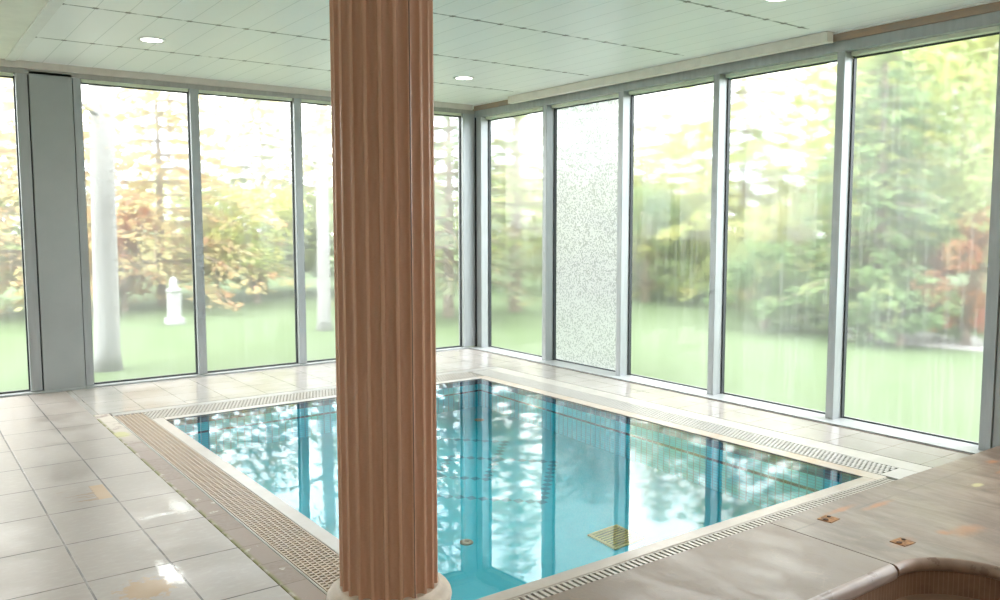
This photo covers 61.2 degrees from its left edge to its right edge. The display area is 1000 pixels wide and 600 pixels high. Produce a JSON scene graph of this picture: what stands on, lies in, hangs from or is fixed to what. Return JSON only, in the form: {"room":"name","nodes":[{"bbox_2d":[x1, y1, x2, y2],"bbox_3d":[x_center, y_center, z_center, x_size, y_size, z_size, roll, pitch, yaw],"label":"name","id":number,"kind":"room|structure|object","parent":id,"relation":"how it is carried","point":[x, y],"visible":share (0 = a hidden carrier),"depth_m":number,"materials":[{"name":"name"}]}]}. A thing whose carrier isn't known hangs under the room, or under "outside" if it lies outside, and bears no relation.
{"room":"indoor swimming pool","nodes":[
{"label":"indoor swimming pool","id":0,"kind":"room"},
{"bbox_2d":[0,349,969,599],"bbox_3d":[-0.045,1.234,3.692,7.200,0.120,10.994,-4,6,-36],"label":"floor","id":1,"kind":"structure","parent":0,"point":[83,517],"depth_m":4.87,"materials":[{"name":"tile"}]},
{"bbox_2d":[94,414,325,599],"bbox_3d":[-1.761,1.127,4.782,0.117,0.101,4.745,-4,6,-36],"label":"edging","id":2,"kind":"object","parent":1,"relation":"on","point":[297,586],"visible":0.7,"depth_m":4.27,"materials":[{"name":"brown tile"}]},
{"bbox_2d":[114,412,339,591],"bbox_3d":[-1.591,1.082,4.846,0.204,0.022,4.615,-4,6,-36],"label":"overflow grating","id":3,"kind":"object","parent":1,"relation":"on","point":[317,561],"visible":0.91,"depth_m":4.51,"materials":[{"name":"beige plastic"}]},
{"bbox_2d":[0,346,468,397],"bbox_3d":[-3.320,0.815,8.172,7.200,0.116,0.136,-4,6,-36],"label":"trim","id":4,"kind":"structure","parent":1,"relation":"on","point":[461,347],"depth_m":8.27,"materials":[{"name":"white metal"}]},
{"bbox_2d":[0,72,30,393],"bbox_3d":[-4.601,-0.545,7.125,1.009,2.777,0.060,-4,6,-36],"label":"window","id":5,"kind":"structure","parent":4,"relation":"on","point":[14,352],"depth_m":7.41,"materials":[{"name":"clear glass"}]},
{"bbox_2d":[13,73,42,391],"bbox_3d":[-4.159,-0.577,7.450,0.090,2.780,0.112,-4,6,-36],"label":"trim","id":6,"kind":"structure","parent":4,"relation":"on","point":[21,89],"depth_m":7.40,"materials":[{"name":"metal"}]},
{"bbox_2d":[27,71,85,390],"bbox_3d":[-3.968,-0.590,7.566,0.356,2.826,0.088,-4,6,-36],"label":"pillar","id":7,"kind":"structure","parent":4,"relation":"on","point":[50,97],"depth_m":7.53,"materials":[{"name":"grey metal"}]},
{"bbox_2d":[72,78,93,385],"bbox_3d":[-3.808,-0.600,7.704,0.066,2.780,0.112,-4,6,-36],"label":"trim","id":8,"kind":"structure","parent":4,"relation":"on","point":[76,82],"depth_m":7.66,"materials":[{"name":"metal"}]},
{"bbox_2d":[81,79,197,383],"bbox_3d":[-3.393,-0.625,7.999,0.955,2.777,0.060,-4,6,-36],"label":"window","id":9,"kind":"structure","parent":4,"relation":"on","point":[136,137],"depth_m":8.02,"materials":[{"name":"clear glass"}]},
{"bbox_2d":[188,89,207,373],"bbox_3d":[-2.977,-0.655,8.306,0.082,2.780,0.112,-4,6,-36],"label":"trim","id":10,"kind":"structure","parent":4,"relation":"on","point":[193,94],"depth_m":8.26,"materials":[{"name":"metal"}]},
{"bbox_2d":[198,90,297,372],"bbox_3d":[-2.550,-0.681,8.611,0.969,2.777,0.060,-4,6,-36],"label":"window","id":11,"kind":"structure","parent":4,"relation":"on","point":[246,140],"depth_m":8.63,"materials":[{"name":"clear glass"}]},
{"bbox_2d":[292,98,306,363],"bbox_3d":[-2.127,-0.711,8.922,0.082,2.780,0.112,-4,6,-36],"label":"trim","id":12,"kind":"structure","parent":4,"relation":"on","point":[296,102],"depth_m":8.87,"materials":[{"name":"metal"}]},
{"bbox_2d":[301,99,335,361],"bbox_3d":[-1.701,-0.738,9.226,0.969,2.777,0.060,-4,6,-36],"label":"window","id":13,"kind":"structure","parent":4,"relation":"on","point":[316,115],"depth_m":9.08,"materials":[{"name":"clear glass"}]},
{"bbox_2d":[434,111,461,348],"bbox_3d":[-0.855,-0.794,9.839,0.963,2.777,0.060,-4,6,-36],"label":"window","id":14,"kind":"structure","parent":4,"relation":"on","point":[447,125],"depth_m":10.04,"materials":[{"name":"clear glass"}]},
{"bbox_2d":[461,113,474,346],"bbox_3d":[-0.400,-0.826,10.174,0.167,2.780,0.112,-4,6,-36],"label":"trim","id":15,"kind":"structure","parent":4,"relation":"on","point":[467,120],"depth_m":10.12,"materials":[{"name":"metal"}]},
{"bbox_2d":[0,66,474,113],"bbox_3d":[-3.296,-2.038,7.965,7.302,0.043,0.148,-4,6,-36],"label":"trim","id":16,"kind":"structure","parent":15,"relation":"on","point":[13,70],"depth_m":8.07,"materials":[{"name":"metal"}]},
{"bbox_2d":[111,366,499,416],"bbox_3d":[-1.544,0.855,7.796,3.775,0.100,0.103,-4,6,-36],"label":"edging","id":17,"kind":"object","parent":1,"relation":"on","point":[486,368],"visible":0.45,"depth_m":7.30,"materials":[{"name":"grey tile"}]},
{"bbox_2d":[142,372,481,418],"bbox_3d":[-1.509,0.836,7.579,3.150,0.022,0.275,-4,6,-36],"label":"overflow grating","id":18,"kind":"object","parent":1,"relation":"on","point":[328,392],"visible":0.57,"depth_m":7.17,"materials":[{"name":"beige plastic"}]},
{"bbox_2d":[326,0,451,599],"bbox_3d":[-0.370,-0.195,2.718,0.510,2.899,0.510,-4,6,-36],"label":"fluted column","id":19,"kind":"structure","parent":1,"relation":"on","point":[382,68],"depth_m":2.62,"materials":[{"name":"wood"}]},
{"bbox_2d":[170,379,860,476],"bbox_3d":[-0.206,1.560,5.827,2.955,1.146,3.995,-4,6,-36],"label":"basin","id":20,"kind":"object","parent":1,"relation":"in","point":[474,379],"visible":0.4,"depth_m":6.61,"materials":[{"name":"teal tile"}]},
{"bbox_2d":[152,418,338,554],"bbox_3d":[-1.439,1.097,4.891,0.085,0.060,4.165,-4,6,-36],"label":"pool coping","id":21,"kind":"object","parent":20,"relation":"on","point":[329,540],"visible":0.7,"depth_m":4.78},
{"bbox_2d":[164,377,479,419],"bbox_3d":[-1.409,0.869,7.422,2.955,0.060,0.090,-4,6,-36],"label":"pool coping","id":22,"kind":"object","parent":20,"relation":"on","point":[471,378],"visible":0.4,"depth_m":7.02},
{"bbox_2d":[167,379,860,599],"bbox_3d":[-0.207,0.992,5.775,2.955,0.001,3.995,-4,6,-36],"label":"pool water","id":23,"kind":"object","parent":20,"relation":"in","point":[531,486],"visible":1,"depth_m":5.07,"materials":[{"name":"blue liquid"}]},
{"bbox_2d":[476,477,874,599],"bbox_3d":[0.992,1.162,4.136,2.955,0.060,0.080,-4,6,-36],"label":"pool coping","id":24,"kind":"object","parent":20,"relation":"on","point":[508,594],"visible":0.49,"depth_m":3.96},
{"bbox_2d":[477,376,885,479],"bbox_3d":[1.031,0.933,6.681,0.115,0.060,4.165,-4,6,-36],"label":"pool coping","id":25,"kind":"object","parent":20,"relation":"on","point":[818,462],"visible":0.47,"depth_m":6.06},
{"bbox_2d":[471,369,897,474],"bbox_3d":[1.075,0.893,6.911,0.220,0.022,4.390,-4,6,-36],"label":"overflow grating","id":26,"kind":"object","parent":1,"relation":"on","point":[857,463],"visible":0.9,"depth_m":6.25,"materials":[{"name":"white plastic"}]},
{"bbox_2d":[510,477,894,599],"bbox_3d":[1.105,1.151,4.044,3.080,0.022,0.190,-4,6,-36],"label":"overflow grating","id":27,"kind":"object","parent":1,"relation":"on","point":[545,592],"visible":0.27,"depth_m":3.96,"materials":[{"name":"beige plastic"}]},
{"bbox_2d":[488,368,931,472],"bbox_3d":[1.305,0.929,6.940,0.172,0.100,4.640,-4,6,-36],"label":"edging","id":28,"kind":"object","parent":1,"relation":"on","point":[905,465],"visible":0.27,"depth_m":6.30,"materials":[{"name":"tile"}]},
{"bbox_2d":[469,346,982,454],"bbox_3d":[2.971,1.014,5.911,0.300,0.112,11.050,-4,6,-36],"label":"trim","id":29,"kind":"structure","parent":1,"relation":"on","point":[921,438],"depth_m":6.90,"materials":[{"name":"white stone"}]},
{"bbox_2d":[475,118,476,346],"bbox_3d":[-0.285,-0.818,10.197,0.044,2.800,0.050,-4,6,-36],"label":"trim","id":30,"kind":"structure","parent":29,"relation":"on","point":[475,118],"depth_m":10.19,"materials":[{"name":"grey metal"}]},
{"bbox_2d":[476,117,488,347],"bbox_3d":[-0.210,-0.798,10.155,0.105,2.748,0.101,-4,6,-36],"label":"trim","id":31,"kind":"structure","parent":29,"relation":"on","point":[481,122],"depth_m":10.11,"materials":[{"name":"metal"}]},
{"bbox_2d":[486,107,542,356],"bbox_3d":[0.198,-0.757,9.676,0.080,2.746,1.157,-4,6,-36],"label":"window","id":32,"kind":"structure","parent":29,"relation":"on","point":[515,139],"depth_m":9.77,"materials":[{"name":"clear glass"}]},
{"bbox_2d":[542,105,553,360],"bbox_3d":[0.519,-0.709,9.157,0.105,2.748,0.064,-4,6,-36],"label":"trim","id":33,"kind":"structure","parent":29,"relation":"on","point":[548,111],"depth_m":9.13,"materials":[{"name":"metal"}]},
{"bbox_2d":[552,93,618,371],"bbox_3d":[0.897,-0.671,8.720,0.080,2.746,1.091,-4,6,-36],"label":"window","id":34,"kind":"structure","parent":29,"relation":"on","point":[586,130],"depth_m":8.79,"materials":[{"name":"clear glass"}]},
{"bbox_2d":[615,91,630,375],"bbox_3d":[1.199,-0.626,8.227,0.105,2.748,0.064,-4,6,-36],"label":"trim","id":35,"kind":"structure","parent":29,"relation":"on","point":[624,107],"depth_m":8.20,"materials":[{"name":"metal"}]},
{"bbox_2d":[627,76,713,389],"bbox_3d":[1.576,-0.588,7.791,0.080,2.746,1.087,-4,6,-36],"label":"window","id":36,"kind":"structure","parent":29,"relation":"on","point":[671,133],"depth_m":7.84,"materials":[{"name":"clear glass"}]},
{"bbox_2d":[707,74,727,394],"bbox_3d":[1.876,-0.543,7.300,0.105,2.748,0.064,-4,6,-36],"label":"trim","id":37,"kind":"structure","parent":29,"relation":"on","point":[720,82],"depth_m":7.27,"materials":[{"name":"metal"}]},
{"bbox_2d":[720,54,836,413],"bbox_3d":[2.254,-0.505,6.863,0.080,2.746,1.090,-4,6,-36],"label":"window","id":38,"kind":"structure","parent":29,"relation":"on","point":[780,126],"depth_m":6.89,"materials":[{"name":"clear glass"}]},
{"bbox_2d":[825,51,852,419],"bbox_3d":[2.555,-0.461,6.370,0.105,2.748,0.064,-4,6,-36],"label":"window frame","id":39,"kind":"structure","parent":29,"relation":"on","point":[844,59],"depth_m":6.34,"materials":[{"name":"metal"}]},
{"bbox_2d":[840,25,999,444],"bbox_3d":[2.925,-0.423,5.945,0.080,2.746,1.062,-4,6,-36],"label":"window","id":40,"kind":"structure","parent":29,"relation":"on","point":[923,110],"depth_m":5.96,"materials":[{"name":"clear glass"}]},
{"bbox_2d":[978,31,999,450],"bbox_3d":[3.221,-0.379,5.458,0.105,2.748,0.077,-4,6,-36],"label":"trim","id":41,"kind":"structure","parent":29,"relation":"on","point":[993,269],"depth_m":5.46,"materials":[{"name":"metal"}]},
{"bbox_2d":[992,306,999,447],"bbox_3d":[3.368,-0.360,5.298,0.128,2.758,0.352,-4,6,-36],"label":"trim","id":42,"kind":"structure","parent":29,"relation":"on","point":[996,423],"depth_m":5.48,"materials":[{"name":"grey metal"}]},
{"bbox_3d":[-0.209,1.097,5.817,3.610,0.050,4.690,-4,6,-36],"label":"gutter","id":43,"kind":"object","parent":1,"relation":"in","visible":0},
{"bbox_2d":[112,416,326,595],"bbox_3d":[-1.678,1.126,4.778,0.013,0.103,4.640,-4,6,-36],"label":"pool gutter lip","id":44,"kind":"structure","parent":43,"relation":"attached to","point":[126,427],"depth_m":4.32,"materials":[{"name":"beige tile"}]},
{"bbox_2d":[880,468,917,479],"bbox_3d":[2.440,1.063,5.043,0.220,0.032,0.240,-4,6,-36],"label":"cover","id":45,"kind":"object","parent":43,"relation":"on","point":[899,473],"visible":0.41,"depth_m":5.09,"materials":[{"name":"white plastic"}]},
{"bbox_2d":[0,0,989,108],"bbox_3d":[-0.041,-1.782,3.615,7.640,0.100,11.300,-4,6,-36],"label":"ceiling","id":46,"kind":"structure","parent":0,"point":[508,47],"depth_m":6.21,"materials":[{"name":"white paint"}]},
{"bbox_2d":[5,0,64,60],"bbox_3d":[-0.934,-1.647,2.770,0.080,0.014,10.970,-4,6,-36],"label":"trim","id":47,"kind":"structure","parent":46,"relation":"attached to","point":[51,7],"depth_m":5.99,"materials":[{"name":"white paint"}]},
{"bbox_2d":[137,37,165,42],"bbox_3d":[-2.647,-1.976,6.425,0.204,0.009,0.204,-4,6,-36],"label":"recessed light","id":48,"kind":"object","parent":46,"relation":"in","point":[143,39],"visible":1,"depth_m":6.41,"materials":[{"name":"white paint"}]},
{"bbox_2d":[0,59,472,109],"bbox_3d":[-3.306,-2.087,7.938,7.260,0.060,0.172,-4,6,-36],"label":"trim","id":49,"kind":"structure","parent":46,"relation":"attached to","point":[6,63],"depth_m":7.99,"materials":[{"name":"beige paint"}]},
{"bbox_2d":[453,76,473,79],"bbox_3d":[-0.346,-2.131,8.117,0.204,0.009,0.204,-4,6,-36],"label":"recessed light","id":50,"kind":"object","parent":46,"relation":"in","point":[455,77],"visible":1,"depth_m":8.09,"materials":[{"name":"white paint"}]},
{"bbox_2d":[508,31,832,103],"bbox_3d":[1.266,-2.066,7.762,0.076,0.078,3.918,-4,6,-36],"label":"duct","id":51,"kind":"object","parent":46,"relation":"attached to","point":[822,38],"visible":1,"depth_m":7.25,"materials":[{"name":"beige metal"}]},
{"bbox_2d":[763,0,787,1],"bbox_3d":[1.724,-1.874,5.232,0.204,0.009,0.204,-4,6,-36],"label":"recessed light","id":52,"kind":"object","parent":46,"relation":"in","point":[763,0],"visible":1,"depth_m":5.30,"materials":[{"name":"white paint"}]},
{"bbox_3d":[5.571,-0.096,2.341,0.220,2.758,2.400,-4,6,-36],"label":"wall","id":53,"kind":"structure","parent":0,"visible":0},
{"bbox_2d":[473,0,999,110],"bbox_3d":[3.025,-1.883,5.673,0.240,0.055,11.020,-4,6,-36],"label":"trim","id":54,"kind":"structure","parent":53,"relation":"attached to","point":[991,7],"depth_m":5.78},
{"bbox_2d":[475,11,999,117],"bbox_3d":[3.031,-1.817,5.683,0.226,0.077,11.020,-4,6,-36],"label":"trim","id":55,"kind":"structure","parent":53,"relation":"on","point":[991,19],"depth_m":6.64,"materials":[{"name":"metal"}]},
{"bbox_3d":[2.232,1.245,3.282,3.960,0.165,2.253,-4,6,-36],"label":"plinth","id":56,"kind":"object","parent":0,"visible":0},
{"bbox_2d":[539,523,897,599],"bbox_3d":[1.270,1.208,2.584,1.630,0.072,2.265,-4,6,-36],"label":"stone slab","id":57,"kind":"object","parent":56,"relation":"on","point":[768,561],"visible":1,"depth_m":3.39,"materials":[{"name":"stone"}]},
{"bbox_2d":[852,571,999,599],"bbox_3d":[1.582,1.627,2.815,1.556,0.850,1.106,-4,6,-36],"label":"tub","id":58,"kind":"object","parent":57,"relation":"in","point":[920,585],"visible":0.98,"depth_m":3.53,"materials":[{"name":"brown wood"}]},
{"bbox_2d":[770,446,999,580],"bbox_3d":[2.932,1.089,3.788,2.470,0.056,2.265,-4,6,-36],"label":"stone slab","id":59,"kind":"object","parent":56,"relation":"on","point":[951,510],"visible":0.98,"depth_m":3.99,"materials":[{"name":"stone"}]},
{"bbox_2d":[818,515,839,522],"bbox_3d":[1.562,1.038,4.017,0.084,0.007,0.072,-5,7,-42],"label":"anchor plate","id":60,"kind":"object","parent":59,"relation":"on","point":[826,518],"visible":1,"depth_m":4.01,"materials":[{"name":"metal"}]},
{"bbox_2d":[890,537,915,546],"bbox_3d":[1.775,1.065,3.725,0.084,0.007,0.072,-3,6,-33],"label":"anchor plate","id":61,"kind":"object","parent":59,"relation":"on","point":[904,542],"visible":1,"depth_m":3.72,"materials":[{"name":"metal"}]}
]}

